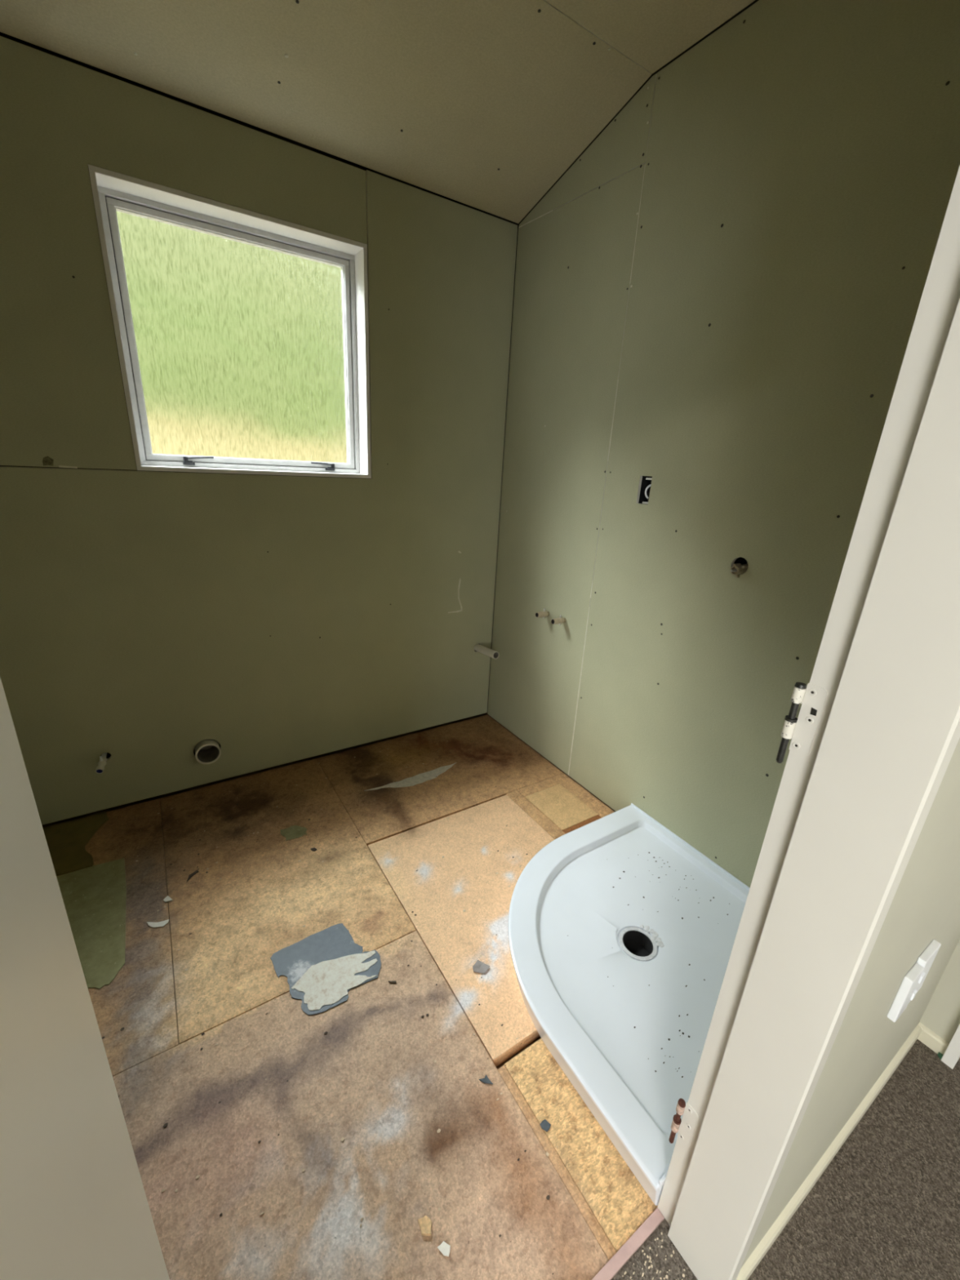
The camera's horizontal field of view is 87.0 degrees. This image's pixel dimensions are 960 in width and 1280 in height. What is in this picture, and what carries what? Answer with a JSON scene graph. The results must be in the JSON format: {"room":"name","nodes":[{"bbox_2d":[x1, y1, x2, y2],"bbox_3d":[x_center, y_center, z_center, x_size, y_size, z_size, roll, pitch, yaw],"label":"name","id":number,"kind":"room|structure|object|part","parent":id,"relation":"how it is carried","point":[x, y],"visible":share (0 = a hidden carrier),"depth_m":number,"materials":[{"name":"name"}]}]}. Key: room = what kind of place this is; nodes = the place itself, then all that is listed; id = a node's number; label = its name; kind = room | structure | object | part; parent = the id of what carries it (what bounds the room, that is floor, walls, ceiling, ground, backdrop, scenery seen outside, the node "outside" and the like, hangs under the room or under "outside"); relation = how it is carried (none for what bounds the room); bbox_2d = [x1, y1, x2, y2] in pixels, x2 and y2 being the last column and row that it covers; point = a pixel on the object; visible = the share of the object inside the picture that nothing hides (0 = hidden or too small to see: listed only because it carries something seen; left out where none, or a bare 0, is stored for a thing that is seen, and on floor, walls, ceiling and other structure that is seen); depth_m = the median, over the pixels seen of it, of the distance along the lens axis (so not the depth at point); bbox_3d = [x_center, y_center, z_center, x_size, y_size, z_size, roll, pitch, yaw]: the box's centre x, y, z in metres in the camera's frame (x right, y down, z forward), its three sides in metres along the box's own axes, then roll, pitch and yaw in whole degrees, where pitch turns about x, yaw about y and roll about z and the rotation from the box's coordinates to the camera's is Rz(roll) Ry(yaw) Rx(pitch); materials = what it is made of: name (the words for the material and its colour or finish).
{"room":"building under construction","nodes":[
{"label":"building under construction","id":0,"kind":"room"},
{"bbox_2d":[0,31,525,825],"bbox_3d":[-0.898,-0.695,2.072,2.540,2.800,0.172,-9,23,-32],"label":"wall","id":1,"kind":"structure","parent":0,"point":[147,617],"depth_m":1.99,"materials":[{"name":"paint"}]},
{"bbox_2d":[42,456,53,466],"bbox_3d":[-1.413,-0.586,1.654,0.030,0.030,0.001,-9,23,-32],"label":"hole","id":2,"kind":"object","parent":1,"relation":"attached to","point":[46,460],"depth_m":1.65,"materials":[{"name":"paper"}]},
{"bbox_2d":[95,752,106,773],"bbox_3d":[-1.490,0.471,1.998,0.030,0.054,0.137,-6,21,-24],"label":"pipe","id":3,"kind":"object","parent":1,"relation":"attached to","point":[100,769],"visible":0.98,"depth_m":1.97,"materials":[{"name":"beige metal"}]},
{"bbox_2d":[194,738,221,764],"bbox_3d":[-1.209,0.475,2.237,0.098,0.098,0.125,-9,23,-32],"label":"pipe","id":4,"kind":"object","parent":1,"relation":"attached to","point":[208,751],"visible":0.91,"depth_m":2.22,"materials":[{"name":"grey plastic"}]},
{"bbox_2d":[88,164,371,478],"bbox_3d":[-0.869,-1.090,1.936,0.866,0.864,0.168,-9,23,-32],"label":"window","id":5,"kind":"structure","parent":1,"relation":"in","point":[112,191],"depth_m":1.85,"materials":[{"name":"white paint"}]},
{"bbox_3d":[-1.076,-0.700,1.940,0.096,0.014,0.008,-8,22,-29],"label":"catch lever","id":6,"kind":"part","parent":5,"relation":"part of","materials":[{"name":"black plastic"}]},
{"bbox_3d":[-0.682,-0.763,2.186,0.095,0.012,0.008,-10,23,-34],"label":"catch lever","id":7,"kind":"part","parent":5,"relation":"part of","materials":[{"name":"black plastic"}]},
{"bbox_2d":[474,644,498,658],"bbox_3d":[0.013,0.053,2.821,0.042,0.065,0.272,-9,23,-32],"label":"pipe","id":8,"kind":"object","parent":1,"relation":"attached to","point":[482,649],"visible":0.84,"depth_m":2.76,"materials":[{"name":"grey plastic"}]},
{"bbox_2d":[0,0,755,223],"bbox_3d":[-0.308,-1.574,0.822,2.660,0.361,2.300,-9,23,-32],"label":"ceiling","id":9,"kind":"structure","parent":0,"point":[485,105],"depth_m":1.52,"materials":[{"name":"paint"}]},
{"bbox_2d":[42,711,959,1279],"bbox_3d":[-0.111,1.391,0.490,5.200,0.122,4.770,-9,23,-32],"label":"floor","id":10,"kind":"structure","parent":0,"point":[338,1086],"depth_m":1.25,"materials":[{"name":"brown wood"}]},
{"bbox_2d":[42,811,108,876],"bbox_3d":[-1.658,0.785,1.804,0.540,0.002,0.325,-9,23,-32],"label":"vinyl remnant","id":11,"kind":"object","parent":10,"relation":"on","point":[66,842],"visible":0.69,"depth_m":1.90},
{"bbox_2d":[56,857,126,989],"bbox_3d":[-1.398,0.913,1.478,0.602,0.003,0.541,-9,23,-32],"label":"floor patch","id":12,"kind":"object","parent":10,"relation":"on","point":[94,897],"visible":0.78,"depth_m":1.60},
{"bbox_2d":[146,919,168,927],"bbox_3d":[-1.016,0.893,1.590,0.064,0.005,0.024,-1,20,-13],"label":"flake","id":13,"kind":"object","parent":10,"relation":"on","point":[159,924],"visible":1,"depth_m":1.59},
{"bbox_2d":[163,895,172,902],"bbox_3d":[-1.037,0.862,1.678,0.030,0.004,0.018,15,22,30],"label":"flake","id":14,"kind":"object","parent":10,"relation":"on","point":[167,899],"visible":1,"depth_m":1.68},
{"bbox_2d":[186,870,198,881],"bbox_3d":[-1.016,0.829,1.777,0.016,0.003,0.054,9,20,15],"label":"bark sliver","id":15,"kind":"object","parent":10,"relation":"on","point":[191,875],"visible":1,"depth_m":1.78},
{"bbox_2d":[280,825,306,840],"bbox_3d":[-0.740,0.764,2.011,0.096,0.002,0.079,-9,23,-32],"label":"chip","id":16,"kind":"object","parent":10,"relation":"on","point":[293,832],"visible":1,"depth_m":2.01,"materials":[{"name":"green"}]},
{"bbox_2d":[270,923,381,1015],"bbox_3d":[-0.446,0.960,1.492,0.282,0.004,0.253,-9,23,-32],"label":"vinyl patch","id":17,"kind":"object","parent":10,"relation":"on","point":[320,969],"visible":1,"depth_m":1.48,"materials":[{"name":"grey plastic"}]},
{"bbox_2d":[102,741,558,1275],"bbox_3d":[-0.380,0.901,1.675,1.556,0.002,1.879,-9,23,-32],"label":"crumbs","id":18,"kind":"object","parent":10,"relation":"on","point":[165,1125],"visible":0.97,"depth_m":1.28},
{"bbox_2d":[417,1215,431,1235],"bbox_3d":[-0.106,1.149,0.991,0.024,0.009,0.031,-9,23,-32],"label":"chip","id":19,"kind":"object","parent":10,"relation":"on","point":[424,1223],"visible":1,"depth_m":0.99,"materials":[{"name":"beige wood"}]},
{"bbox_2d":[437,1240,450,1256],"bbox_3d":[-0.068,1.163,0.966,0.025,0.005,0.016,11,21,21],"label":"chip","id":20,"kind":"object","parent":10,"relation":"on","point":[444,1247],"visible":1,"depth_m":0.96,"materials":[{"name":"white paint"}]},
{"bbox_2d":[472,960,489,973],"bbox_3d":[0.001,0.978,1.505,0.044,0.006,0.038,13,21,26],"label":"scrap","id":21,"kind":"object","parent":10,"relation":"on","point":[479,966],"visible":1,"depth_m":1.51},
{"bbox_2d":[479,1075,493,1084],"bbox_3d":[0.015,1.076,1.231,0.024,0.003,0.026,-9,23,-32],"label":"chip","id":22,"kind":"object","parent":10,"relation":"on","point":[486,1080],"visible":1,"depth_m":1.23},
{"bbox_2d":[539,1119,551,1132],"bbox_3d":[0.149,1.110,1.155,0.021,0.003,0.019,17,24,35],"label":"chip","id":23,"kind":"object","parent":10,"relation":"on","point":[544,1125],"visible":1,"depth_m":1.16,"materials":[{"name":"grey"}]},
{"bbox_2d":[591,1208,664,1279],"bbox_3d":[0.051,1.231,0.837,0.752,0.034,0.018,-9,23,-32],"label":"trim","id":24,"kind":"structure","parent":10,"relation":"on","point":[618,1260],"depth_m":0.98,"materials":[{"name":"pink wood"}]},
{"bbox_2d":[508,803,750,1205],"bbox_3d":[0.494,0.929,1.588,0.904,0.097,0.866,-9,23,-32],"label":"shower tray","id":25,"kind":"object","parent":10,"relation":"on","point":[587,1023],"visible":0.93,"depth_m":1.49,"materials":[{"name":"white plastic"}]},
{"bbox_2d":[567,852,729,1077],"bbox_3d":[0.550,0.923,1.584,0.632,0.011,0.610,-9,23,-32],"label":"debris","id":26,"kind":"object","parent":25,"relation":"in","point":[668,1039],"visible":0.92,"depth_m":1.50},
{"bbox_2d":[622,1231,684,1279],"bbox_3d":[0.255,1.211,0.886,0.311,0.001,0.101,-9,23,-32],"label":"sawdust","id":27,"kind":"object","parent":10,"relation":"on","point":[661,1233],"visible":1,"depth_m":0.96},
{"bbox_2d":[937,1051,943,1059],"bbox_3d":[1.226,1.103,1.339,0.016,0.010,0.022,4,19,3],"label":"scrap","id":28,"kind":"object","parent":10,"relation":"on","point":[940,1055],"visible":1,"depth_m":1.34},
{"bbox_2d":[487,0,959,1043],"bbox_3d":[1.745,-0.188,1.110,1.001,2.850,4.900,-9,23,-32],"label":"wall","id":29,"kind":"structure","parent":0,"point":[717,300],"depth_m":1.63,"materials":[{"name":"paint"}]},
{"bbox_2d":[535,608,549,618],"bbox_3d":[0.321,-0.129,2.439,0.118,0.052,0.028,-9,23,-32],"label":"valve","id":30,"kind":"object","parent":29,"relation":"attached to","point":[544,614],"visible":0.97,"depth_m":2.42,"materials":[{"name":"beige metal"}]},
{"bbox_2d":[551,614,565,625],"bbox_3d":[0.384,-0.094,2.347,0.118,0.052,0.028,-9,23,-32],"label":"valve","id":31,"kind":"object","parent":29,"relation":"attached to","point":[560,620],"visible":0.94,"depth_m":2.33,"materials":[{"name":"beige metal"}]},
{"bbox_2d":[638,475,652,504],"bbox_3d":[0.640,-0.562,1.899,0.055,0.104,0.059,-9,23,-32],"label":"wall box","id":32,"kind":"object","parent":29,"relation":"attached to","point":[646,480],"visible":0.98,"depth_m":1.92,"materials":[{"name":"black plastic"}]},
{"bbox_2d":[729,561,747,577],"bbox_3d":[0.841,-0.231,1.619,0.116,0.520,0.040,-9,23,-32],"label":"shower mixer","id":33,"kind":"object","parent":29,"relation":"attached to","point":[737,569],"visible":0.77,"depth_m":1.60,"materials":[{"name":"gold metal"}]},
{"bbox_2d":[917,1022,949,1054],"bbox_3d":[1.214,1.077,1.362,0.011,0.044,0.065,-9,23,-32],"label":"baseboard","id":34,"kind":"structure","parent":29,"relation":"attached to","point":[937,1044],"depth_m":1.36,"materials":[{"name":"beige paint"}]},
{"bbox_2d":[941,1023,959,1069],"bbox_3d":[1.551,0.270,0.707,0.134,2.030,0.839,-9,23,-32],"label":"door","id":35,"kind":"structure","parent":29,"relation":"in","point":[951,1055],"depth_m":1.31,"materials":[{"name":"white paint"}]},
{"bbox_2d":[741,737,959,1267],"bbox_3d":[-0.508,0.071,-0.073,4.300,2.700,0.144,-9,23,-32],"label":"wall","id":36,"kind":"structure","parent":0,"point":[925,906],"depth_m":0.86,"materials":[{"name":"beige paint"}]},
{"bbox_2d":[0,165,959,1279],"bbox_3d":[0.154,0.290,0.424,0.800,2.028,0.236,-9,23,-32],"label":"door frame","id":37,"kind":"structure","parent":36,"relation":"in","point":[875,738],"depth_m":0.56,"materials":[{"name":"beige paint"}]},
{"bbox_2d":[736,1024,921,1279],"bbox_3d":[0.829,1.128,1.152,0.871,0.044,0.011,-9,23,-32],"label":"baseboard","id":38,"kind":"structure","parent":36,"relation":"attached to","point":[751,1264],"depth_m":1.09,"materials":[{"name":"beige paint"}]},
{"bbox_2d":[887,939,941,1022],"bbox_3d":[0.836,0.654,0.971,0.133,0.119,0.016,-9,23,-32],"label":"wall socket","id":39,"kind":"object","parent":36,"relation":"attached to","point":[913,981],"visible":1,"depth_m":0.95,"materials":[{"name":"white plastic"}]},
{"bbox_3d":[0.859,0.650,0.987,0.077,0.118,0.013,-9,23,-32],"label":"socket plate","id":40,"kind":"part","parent":39,"relation":"part of","materials":[{"name":"white plastic"}]},
{"label":"outside","id":41,"kind":"structure","parent":0,"visible":0},
{"bbox_2d":[115,210,347,462],"bbox_3d":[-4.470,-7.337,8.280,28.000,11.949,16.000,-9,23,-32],"label":"window pane","id":42,"kind":"object","parent":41,"point":[240,346],"visible":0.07,"depth_m":6.23,"materials":[{"name":"glass"}]}
]}

